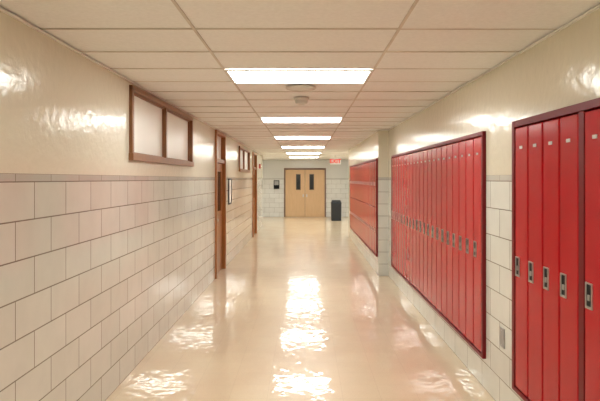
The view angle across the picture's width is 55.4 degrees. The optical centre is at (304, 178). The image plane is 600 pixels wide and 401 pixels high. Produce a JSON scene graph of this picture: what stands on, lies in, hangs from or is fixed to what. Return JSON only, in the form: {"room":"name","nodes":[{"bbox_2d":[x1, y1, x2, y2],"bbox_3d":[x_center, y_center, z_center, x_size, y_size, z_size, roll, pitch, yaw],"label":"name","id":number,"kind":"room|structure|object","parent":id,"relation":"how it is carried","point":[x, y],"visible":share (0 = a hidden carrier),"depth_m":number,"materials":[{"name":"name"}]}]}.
{"room":"school corridor","nodes":[
{"label":"school corridor","id":0,"kind":"room"},
{"bbox_2d":[0,11,262,400],"bbox_3d":[-1.685,0.435,9.150,0.200,2.650,24.300,0,0,0],"label":"wall","id":1,"kind":"structure","parent":0,"point":[103,251],"depth_m":4.10,"materials":[{"name":"beige tile"}]},
{"bbox_2d":[129,85,193,166],"bbox_3d":[-1.613,-0.510,6.540,0.144,0.680,2.820,0,0,0],"label":"window","id":2,"kind":"structure","parent":1,"relation":"in","point":[159,132],"depth_m":6.17,"materials":[{"name":"brown wood"}]},
{"bbox_2d":[215,130,225,278],"bbox_3d":[-1.643,0.445,10.670,0.185,2.630,1.220,0,0,0],"label":"door","id":3,"kind":"structure","parent":1,"relation":"in","point":[220,138],"depth_m":10.95,"materials":[{"name":"orange wood"}]},
{"bbox_2d":[228,179,231,204],"bbox_3d":[-1.575,0.260,12.000,0.020,0.540,0.400,0,0,0],"label":"framed notice","id":4,"kind":"object","parent":1,"relation":"attached to","point":[229,180],"visible":1,"depth_m":11.91,"materials":[{"name":"black plastic"}]},
{"bbox_2d":[239,146,250,172],"bbox_3d":[-1.613,-0.485,14.900,0.144,0.610,2.500,0,0,0],"label":"window","id":5,"kind":"structure","parent":1,"relation":"in","point":[244,154],"depth_m":14.86,"materials":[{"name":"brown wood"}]},
{"bbox_2d":[253,152,256,236],"bbox_3d":[-1.643,0.470,17.900,0.185,2.580,1.320,0,0,0],"label":"door","id":6,"kind":"structure","parent":1,"relation":"in","point":[254,153],"depth_m":18.47,"materials":[{"name":"orange wood"}]},
{"bbox_2d":[0,0,599,159],"bbox_3d":[0.000,-0.941,11.775,6.800,0.098,29.950,0,0,0],"label":"ceiling","id":7,"kind":"structure","parent":0,"point":[427,14],"depth_m":3.81,"materials":[{"name":"tile"}]},
{"bbox_2d":[39,0,555,159],"bbox_3d":[0.000,-0.895,11.793,6.400,0.013,29.587,0,0,0],"label":"grid","id":8,"kind":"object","parent":7,"relation":"attached to","point":[174,2],"depth_m":4.61,"materials":[{"name":"beige metal"}]},
{"bbox_2d":[225,70,372,82],"bbox_3d":[-0.050,-0.880,4.925,1.200,0.013,0.594,0,0,0],"label":"recessed light","id":9,"kind":"object","parent":7,"relation":"in","point":[237,76],"visible":1,"depth_m":4.89,"materials":[{"name":"white plastic"}]},
{"bbox_2d":[286,85,315,90],"bbox_3d":[-0.040,-0.877,5.520,0.300,0.024,0.300,0,0,0],"label":"ceiling speaker","id":10,"kind":"object","parent":7,"relation":"attached to","point":[290,87],"visible":1,"depth_m":5.47,"materials":[{"name":"white plastic"}]},
{"bbox_2d":[260,118,342,122],"bbox_3d":[-0.050,-0.880,8.585,1.200,0.013,0.594,0,0,0],"label":"recessed light","id":11,"kind":"object","parent":7,"relation":"in","point":[264,120],"visible":1,"depth_m":8.57,"materials":[{"name":"white plastic"}]},
{"bbox_2d":[294,97,308,104],"bbox_3d":[-0.040,-0.853,6.250,0.170,0.072,0.170,0,0,0],"label":"smoke detector","id":12,"kind":"object","parent":7,"relation":"attached to","point":[298,100],"visible":1,"depth_m":6.19,"materials":[{"name":"white plastic"}]},
{"bbox_2d":[274,137,330,138],"bbox_3d":[-0.050,-0.880,12.245,1.200,0.013,0.594,0,0,0],"label":"recessed light","id":13,"kind":"object","parent":7,"relation":"in","point":[274,137],"visible":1,"depth_m":12.08,"materials":[{"name":"white plastic"}]},
{"bbox_2d":[282,147,324,147],"bbox_3d":[-0.050,-0.880,15.905,1.200,0.013,0.594,0,0,0],"label":"recessed light","id":14,"kind":"object","parent":7,"relation":"in","point":[282,147],"visible":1,"depth_m":15.92,"materials":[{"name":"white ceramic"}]},
{"bbox_2d":[286,153,320,153],"bbox_3d":[-0.050,-0.880,19.565,1.200,0.013,0.594,0,0,0],"label":"recessed light","id":15,"kind":"object","parent":7,"relation":"in","point":[286,153],"visible":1,"depth_m":19.66,"materials":[{"name":"white plastic"}]},
{"bbox_2d":[289,157,318,157],"bbox_3d":[-0.050,-0.880,23.225,1.200,0.013,0.594,0,0,0],"label":"recessed light","id":16,"kind":"object","parent":7,"relation":"in","point":[289,157],"visible":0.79,"depth_m":23.32,"materials":[{"name":"white plastic"}]},
{"bbox_2d":[330,156,340,163],"bbox_3d":[1.175,-0.725,21.997,0.430,0.330,0.056,0,0,0],"label":"exit sign","id":17,"kind":"object","parent":7,"relation":"hanging from","point":[335,160],"visible":0.85,"depth_m":21.97,"materials":[{"name":"red plastic"}]},
{"bbox_2d":[106,217,494,400],"bbox_3d":[0.000,1.810,11.775,6.800,0.100,29.950,0,0,0],"label":"floor","id":18,"kind":"structure","parent":0,"point":[299,313],"depth_m":6.34,"materials":[{"name":"beige tile"}]},
{"bbox_2d":[331,200,341,220],"bbox_3d":[1.320,1.325,24.200,0.444,0.870,0.444,0,0,0],"label":"trash can","id":19,"kind":"object","parent":18,"relation":"on","point":[335,204],"visible":1,"depth_m":23.99,"materials":[{"name":"plastic"}]},
{"bbox_2d":[263,160,348,216],"bbox_3d":[0.000,0.435,26.625,6.800,2.650,0.250,0,0,0],"label":"wall","id":20,"kind":"structure","parent":0,"point":[337,175],"depth_m":26.50,"materials":[{"name":"white tile"}]},
{"bbox_2d":[274,180,278,188],"bbox_3d":[-1.320,0.260,26.471,0.260,0.400,0.066,0,0,0],"label":"control panel","id":21,"kind":"object","parent":20,"relation":"attached to","point":[276,182],"visible":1,"depth_m":26.45,"materials":[{"name":"black plastic"}]},
{"bbox_2d":[284,168,325,216],"bbox_3d":[0.000,0.625,26.580,1.950,2.270,0.240,0,0,0],"label":"door","id":22,"kind":"structure","parent":20,"relation":"in","point":[304,188],"depth_m":26.52,"materials":[{"name":"paint"}]},
{"bbox_2d":[349,8,599,400],"bbox_3d":[1.645,0.435,7.200,0.630,2.650,20.400,0,0,0],"label":"wall","id":23,"kind":"structure","parent":0,"point":[562,70],"depth_m":4.50,"materials":[{"name":"beige paint"}]},
{"bbox_2d":[0,4,599,155],"bbox_3d":[-0.037,-0.881,9.150,3.095,0.012,24.300,0,0,0],"label":"trim","id":24,"kind":"structure","parent":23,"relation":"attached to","point":[597,7],"depth_m":4.08,"materials":[{"name":"beige metal"}]},
{"bbox_2d":[350,167,351,226],"bbox_3d":[1.463,0.522,16.345,0.334,1.735,0.247,0,0,0],"label":"locker","id":25,"kind":"object","parent":23,"relation":"attached to","point":[350,167],"visible":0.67,"depth_m":16.36,"materials":[{"name":"red metal"}]},
{"bbox_2d":[351,167,351,227],"bbox_3d":[1.463,0.522,16.095,0.334,1.735,0.247,0,0,0],"label":"locker","id":26,"kind":"object","parent":23,"relation":"attached to","point":[351,167],"visible":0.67,"depth_m":16.01,"materials":[{"name":"red metal"}]},
{"bbox_2d":[352,166,353,228],"bbox_3d":[1.463,0.522,15.595,0.334,1.735,0.247,0,0,0],"label":"locker","id":27,"kind":"object","parent":23,"relation":"attached to","point":[353,166],"visible":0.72,"depth_m":15.68,"materials":[{"name":"red metal"}]},
{"bbox_2d":[353,167,353,229],"bbox_3d":[1.463,0.522,15.345,0.334,1.735,0.247,0,0,0],"label":"locker","id":28,"kind":"object","parent":23,"relation":"attached to","point":[353,167],"visible":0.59,"depth_m":15.35,"materials":[{"name":"red metal"}]},
{"bbox_2d":[354,166,354,230],"bbox_3d":[1.463,0.522,15.095,0.334,1.735,0.247,0,0,0],"label":"locker","id":29,"kind":"object","parent":23,"relation":"attached to","point":[354,166],"visible":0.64,"depth_m":15.04,"materials":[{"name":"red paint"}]},
{"bbox_2d":[355,166,356,231],"bbox_3d":[1.463,0.522,14.845,0.334,1.735,0.247,0,0,0],"label":"locker","id":30,"kind":"object","parent":23,"relation":"attached to","point":[355,166],"visible":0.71,"depth_m":14.74,"materials":[{"name":"red metal"}]},
{"bbox_2d":[355,165,357,232],"bbox_3d":[1.463,0.522,14.595,0.334,1.735,0.247,0,0,0],"label":"locker","id":31,"kind":"object","parent":23,"relation":"attached to","point":[357,165],"visible":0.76,"depth_m":14.48,"materials":[{"name":"red metal"}]},
{"bbox_2d":[357,166,359,233],"bbox_3d":[1.463,0.522,14.095,0.334,1.735,0.247,0,0,0],"label":"locker","id":32,"kind":"object","parent":23,"relation":"attached to","point":[357,166],"visible":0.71,"depth_m":14.18,"materials":[{"name":"red metal"}]},
{"bbox_2d":[358,165,358,234],"bbox_3d":[1.463,0.522,13.845,0.334,1.735,0.247,0,0,0],"label":"locker","id":33,"kind":"object","parent":23,"relation":"attached to","point":[358,165],"visible":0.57,"depth_m":13.92,"materials":[{"name":"red metal"}]},
{"bbox_2d":[359,165,361,236],"bbox_3d":[1.463,0.522,13.595,0.334,1.735,0.247,0,0,0],"label":"locker","id":34,"kind":"object","parent":23,"relation":"attached to","point":[359,165],"visible":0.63,"depth_m":13.66,"materials":[{"name":"red metal"}]},
{"bbox_2d":[360,164,361,237],"bbox_3d":[1.463,0.522,13.345,0.334,1.735,0.247,0,0,0],"label":"locker","id":35,"kind":"object","parent":23,"relation":"attached to","point":[361,164],"visible":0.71,"depth_m":13.41,"materials":[{"name":"red metal"}]},
{"bbox_2d":[361,165,362,238],"bbox_3d":[1.463,0.522,13.095,0.334,1.735,0.247,0,0,0],"label":"locker","id":36,"kind":"object","parent":23,"relation":"attached to","point":[361,165],"visible":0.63,"depth_m":13.18,"materials":[{"name":"red metal"}]},
{"bbox_2d":[362,164,364,240],"bbox_3d":[1.463,0.522,12.845,0.334,1.735,0.247,0,0,0],"label":"locker","id":37,"kind":"object","parent":23,"relation":"attached to","point":[362,164],"visible":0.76,"depth_m":12.89,"materials":[{"name":"red metal"}]},
{"bbox_2d":[350,158,377,256],"bbox_3d":[1.325,0.520,13.470,0.050,1.800,6.080,0,0,0],"label":"trim","id":38,"kind":"structure","parent":23,"relation":"attached to","point":[375,159],"depth_m":10.43,"materials":[{"name":"red metal"}]},
{"bbox_2d":[363,164,364,241],"bbox_3d":[1.463,0.522,12.595,0.334,1.735,0.247,0,0,0],"label":"locker","id":39,"kind":"object","parent":23,"relation":"attached to","point":[364,164],"visible":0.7,"depth_m":12.51,"materials":[{"name":"red metal"}]},
{"bbox_2d":[365,163,366,242],"bbox_3d":[1.463,0.522,12.345,0.334,1.735,0.247,0,0,0],"label":"locker","id":40,"kind":"object","parent":23,"relation":"attached to","point":[365,163],"visible":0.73,"depth_m":12.31,"materials":[{"name":"red metal"}]},
{"bbox_2d":[366,163,366,243],"bbox_3d":[1.463,0.522,12.095,0.334,1.735,0.247,0,0,0],"label":"locker","id":41,"kind":"object","parent":23,"relation":"attached to","point":[366,163],"visible":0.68,"depth_m":12.11,"materials":[{"name":"red metal"}]},
{"bbox_2d":[367,163,369,245],"bbox_3d":[1.463,0.522,11.845,0.334,1.735,0.247,0,0,0],"label":"locker","id":42,"kind":"object","parent":23,"relation":"attached to","point":[368,204],"visible":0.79,"depth_m":11.89,"materials":[{"name":"red metal"}]},
{"bbox_2d":[368,162,369,246],"bbox_3d":[1.463,0.522,11.595,0.334,1.735,0.247,0,0,0],"label":"locker","id":43,"kind":"object","parent":23,"relation":"attached to","point":[369,162],"visible":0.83,"depth_m":11.54,"materials":[{"name":"red metal"}]},
{"bbox_2d":[370,162,371,247],"bbox_3d":[1.463,0.522,11.345,0.334,1.735,0.247,0,0,0],"label":"locker","id":44,"kind":"object","parent":23,"relation":"attached to","point":[370,162],"visible":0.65,"depth_m":11.37,"materials":[{"name":"red metal"}]},
{"bbox_2d":[371,162,372,249],"bbox_3d":[1.463,0.522,11.095,0.334,1.735,0.247,0,0,0],"label":"locker","id":45,"kind":"object","parent":23,"relation":"attached to","point":[371,162],"visible":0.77,"depth_m":11.04,"materials":[{"name":"red metal"}]},
{"bbox_2d":[373,161,374,251],"bbox_3d":[1.463,0.522,10.845,0.334,1.735,0.247,0,0,0],"label":"locker","id":46,"kind":"object","parent":23,"relation":"attached to","point":[373,161],"visible":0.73,"depth_m":10.87,"materials":[{"name":"red metal"}]},
{"bbox_2d":[374,161,375,252],"bbox_3d":[1.463,0.522,10.595,0.334,1.735,0.247,0,0,0],"label":"locker","id":47,"kind":"object","parent":23,"relation":"attached to","point":[375,161],"visible":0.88,"depth_m":10.56,"materials":[{"name":"red metal"}]},
{"bbox_2d":[392,157,394,265],"bbox_3d":[1.643,0.552,9.642,0.334,1.835,0.233,0,0,0],"label":"locker","id":48,"kind":"object","parent":23,"relation":"attached to","point":[394,157],"visible":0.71,"depth_m":9.62,"materials":[{"name":"red metal"}]},
{"bbox_2d":[394,157,395,267],"bbox_3d":[1.643,0.552,9.406,0.334,1.835,0.233,0,0,0],"label":"locker","id":49,"kind":"object","parent":23,"relation":"attached to","point":[395,157],"visible":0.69,"depth_m":9.37,"materials":[{"name":"red metal"}]},
{"bbox_2d":[396,156,398,270],"bbox_3d":[1.643,0.552,9.169,0.334,1.835,0.233,0,0,0],"label":"locker","id":50,"kind":"object","parent":23,"relation":"attached to","point":[397,158],"visible":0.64,"depth_m":9.16,"materials":[{"name":"red metal"}]},
{"bbox_2d":[398,155,402,272],"bbox_3d":[1.643,0.552,8.933,0.334,1.835,0.233,0,0,0],"label":"locker","id":51,"kind":"object","parent":23,"relation":"attached to","point":[399,213],"visible":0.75,"depth_m":8.95,"materials":[{"name":"red metal"}]},
{"bbox_2d":[401,155,403,275],"bbox_3d":[1.643,0.552,8.697,0.334,1.835,0.233,0,0,0],"label":"locker","id":52,"kind":"object","parent":23,"relation":"attached to","point":[402,157],"visible":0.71,"depth_m":8.69,"materials":[{"name":"red metal"}]},
{"bbox_2d":[404,155,406,278],"bbox_3d":[1.643,0.552,8.461,0.334,1.835,0.233,0,0,0],"label":"locker","id":53,"kind":"object","parent":23,"relation":"attached to","point":[405,156],"visible":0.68,"depth_m":8.43,"materials":[{"name":"red metal"}]},
{"bbox_2d":[406,153,411,281],"bbox_3d":[1.643,0.552,8.225,0.334,1.835,0.233,0,0,0],"label":"locker","id":54,"kind":"object","parent":23,"relation":"attached to","point":[408,155],"visible":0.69,"depth_m":8.19,"materials":[{"name":"red metal"}]},
{"bbox_2d":[409,153,412,283],"bbox_3d":[1.643,0.552,7.989,0.334,1.835,0.233,0,0,0],"label":"locker","id":55,"kind":"object","parent":23,"relation":"attached to","point":[411,155],"visible":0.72,"depth_m":7.96,"materials":[{"name":"red metal"}]},
{"bbox_2d":[413,152,415,286],"bbox_3d":[1.643,0.552,7.752,0.334,1.835,0.233,0,0,0],"label":"locker","id":56,"kind":"object","parent":23,"relation":"attached to","point":[414,154],"visible":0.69,"depth_m":7.74,"materials":[{"name":"red metal"}]},
{"bbox_2d":[416,151,419,290],"bbox_3d":[1.643,0.552,7.516,0.334,1.835,0.233,0,0,0],"label":"locker","id":57,"kind":"object","parent":23,"relation":"attached to","point":[417,153],"visible":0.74,"depth_m":7.53,"materials":[{"name":"red metal"}]},
{"bbox_2d":[419,150,423,294],"bbox_3d":[1.643,0.552,7.280,0.334,1.835,0.233,0,0,0],"label":"locker","id":58,"kind":"object","parent":23,"relation":"attached to","point":[421,221],"visible":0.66,"depth_m":7.27,"materials":[{"name":"red metal"}]},
{"bbox_2d":[423,149,427,298],"bbox_3d":[1.643,0.552,7.044,0.334,1.835,0.233,0,0,0],"label":"locker","id":59,"kind":"object","parent":23,"relation":"attached to","point":[425,222],"visible":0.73,"depth_m":7.03,"materials":[{"name":"red metal"}]},
{"bbox_2d":[427,148,432,302],"bbox_3d":[1.643,0.552,6.808,0.334,1.835,0.233,0,0,0],"label":"locker","id":60,"kind":"object","parent":23,"relation":"attached to","point":[429,225],"visible":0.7,"depth_m":6.81,"materials":[{"name":"red metal"}]},
{"bbox_2d":[432,147,436,307],"bbox_3d":[1.643,0.552,6.571,0.334,1.835,0.233,0,0,0],"label":"locker","id":61,"kind":"object","parent":23,"relation":"attached to","point":[434,150],"visible":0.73,"depth_m":6.54,"materials":[{"name":"red metal"}]},
{"bbox_2d":[391,131,485,358],"bbox_3d":[1.505,0.550,7.280,0.050,1.900,5.040,0,0,0],"label":"trim","id":62,"kind":"structure","parent":23,"relation":"attached to","point":[482,134],"depth_m":4.79,"materials":[{"name":"red metal"}]},
{"bbox_2d":[436,146,441,312],"bbox_3d":[1.643,0.552,6.335,0.334,1.835,0.233,0,0,0],"label":"locker","id":63,"kind":"object","parent":23,"relation":"attached to","point":[439,149],"visible":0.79,"depth_m":6.30,"materials":[{"name":"red metal"}]},
{"bbox_2d":[441,144,448,317],"bbox_3d":[1.643,0.552,6.099,0.334,1.835,0.233,0,0,0],"label":"locker","id":64,"kind":"object","parent":23,"relation":"attached to","point":[444,148],"visible":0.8,"depth_m":6.08,"materials":[{"name":"red metal"}]},
{"bbox_2d":[447,143,453,323],"bbox_3d":[1.643,0.552,5.863,0.334,1.835,0.233,0,0,0],"label":"locker","id":65,"kind":"object","parent":23,"relation":"attached to","point":[450,146],"visible":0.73,"depth_m":5.82,"materials":[{"name":"red metal"}]},
{"bbox_2d":[453,141,461,329],"bbox_3d":[1.643,0.552,5.627,0.334,1.835,0.233,0,0,0],"label":"locker","id":66,"kind":"object","parent":23,"relation":"attached to","point":[455,145],"visible":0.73,"depth_m":5.59,"materials":[{"name":"red metal"}]},
{"bbox_2d":[459,140,466,336],"bbox_3d":[1.643,0.552,5.391,0.334,1.835,0.233,0,0,0],"label":"locker","id":67,"kind":"object","parent":23,"relation":"attached to","point":[462,145],"visible":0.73,"depth_m":5.38,"materials":[{"name":"red metal"}]},
{"bbox_2d":[466,138,473,343],"bbox_3d":[1.643,0.552,5.154,0.334,1.835,0.233,0,0,0],"label":"locker","id":68,"kind":"object","parent":23,"relation":"attached to","point":[469,143],"visible":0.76,"depth_m":5.12,"materials":[{"name":"red metal"}]},
{"bbox_2d":[473,137,480,350],"bbox_3d":[1.643,0.552,4.918,0.334,1.835,0.233,0,0,0],"label":"locker","id":69,"kind":"object","parent":23,"relation":"attached to","point":[477,141],"visible":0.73,"depth_m":4.91,"materials":[{"name":"red metal"}]},
{"bbox_2d":[500,326,504,348],"bbox_3d":[1.504,1.210,4.360,0.011,0.150,0.090,0,0,0],"label":"wall plate","id":70,"kind":"object","parent":23,"relation":"attached to","point":[502,330],"visible":1,"depth_m":4.34,"materials":[{"name":"grey metal"}]},
{"bbox_2d":[515,124,531,397],"bbox_3d":[1.643,0.552,3.922,0.334,1.835,0.232,0,0,0],"label":"locker","id":71,"kind":"object","parent":23,"relation":"attached to","point":[522,133],"visible":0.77,"depth_m":3.90,"materials":[{"name":"red metal"}]},
{"bbox_2d":[528,121,544,400],"bbox_3d":[1.643,0.552,3.688,0.334,1.835,0.232,0,0,0],"label":"locker","id":72,"kind":"object","parent":23,"relation":"attached to","point":[535,263],"visible":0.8,"depth_m":3.68,"materials":[{"name":"red metal"}]},
{"bbox_2d":[543,117,561,400],"bbox_3d":[1.643,0.552,3.453,0.334,1.835,0.232,0,0,0],"label":"locker","id":73,"kind":"object","parent":23,"relation":"attached to","point":[551,128],"visible":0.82,"depth_m":3.44,"materials":[{"name":"red metal"}]},
{"bbox_2d":[512,98,599,400],"bbox_3d":[1.505,0.545,3.070,0.050,1.910,2.040,0,0,0],"label":"trim","id":74,"kind":"structure","parent":23,"relation":"attached to","point":[581,108],"depth_m":3.09,"materials":[{"name":"red metal"}]},
{"bbox_2d":[560,113,578,400],"bbox_3d":[1.643,0.552,3.217,0.334,1.835,0.232,0,0,0],"label":"locker","id":75,"kind":"object","parent":23,"relation":"attached to","point":[569,125],"visible":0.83,"depth_m":3.19,"materials":[{"name":"red metal"}]},
{"bbox_2d":[585,108,599,400],"bbox_3d":[1.643,0.552,2.922,0.334,1.835,0.232,0,0,0],"label":"locker","id":76,"kind":"object","parent":23,"relation":"attached to","point":[592,117],"visible":1,"depth_m":2.94,"materials":[{"name":"red metal"}]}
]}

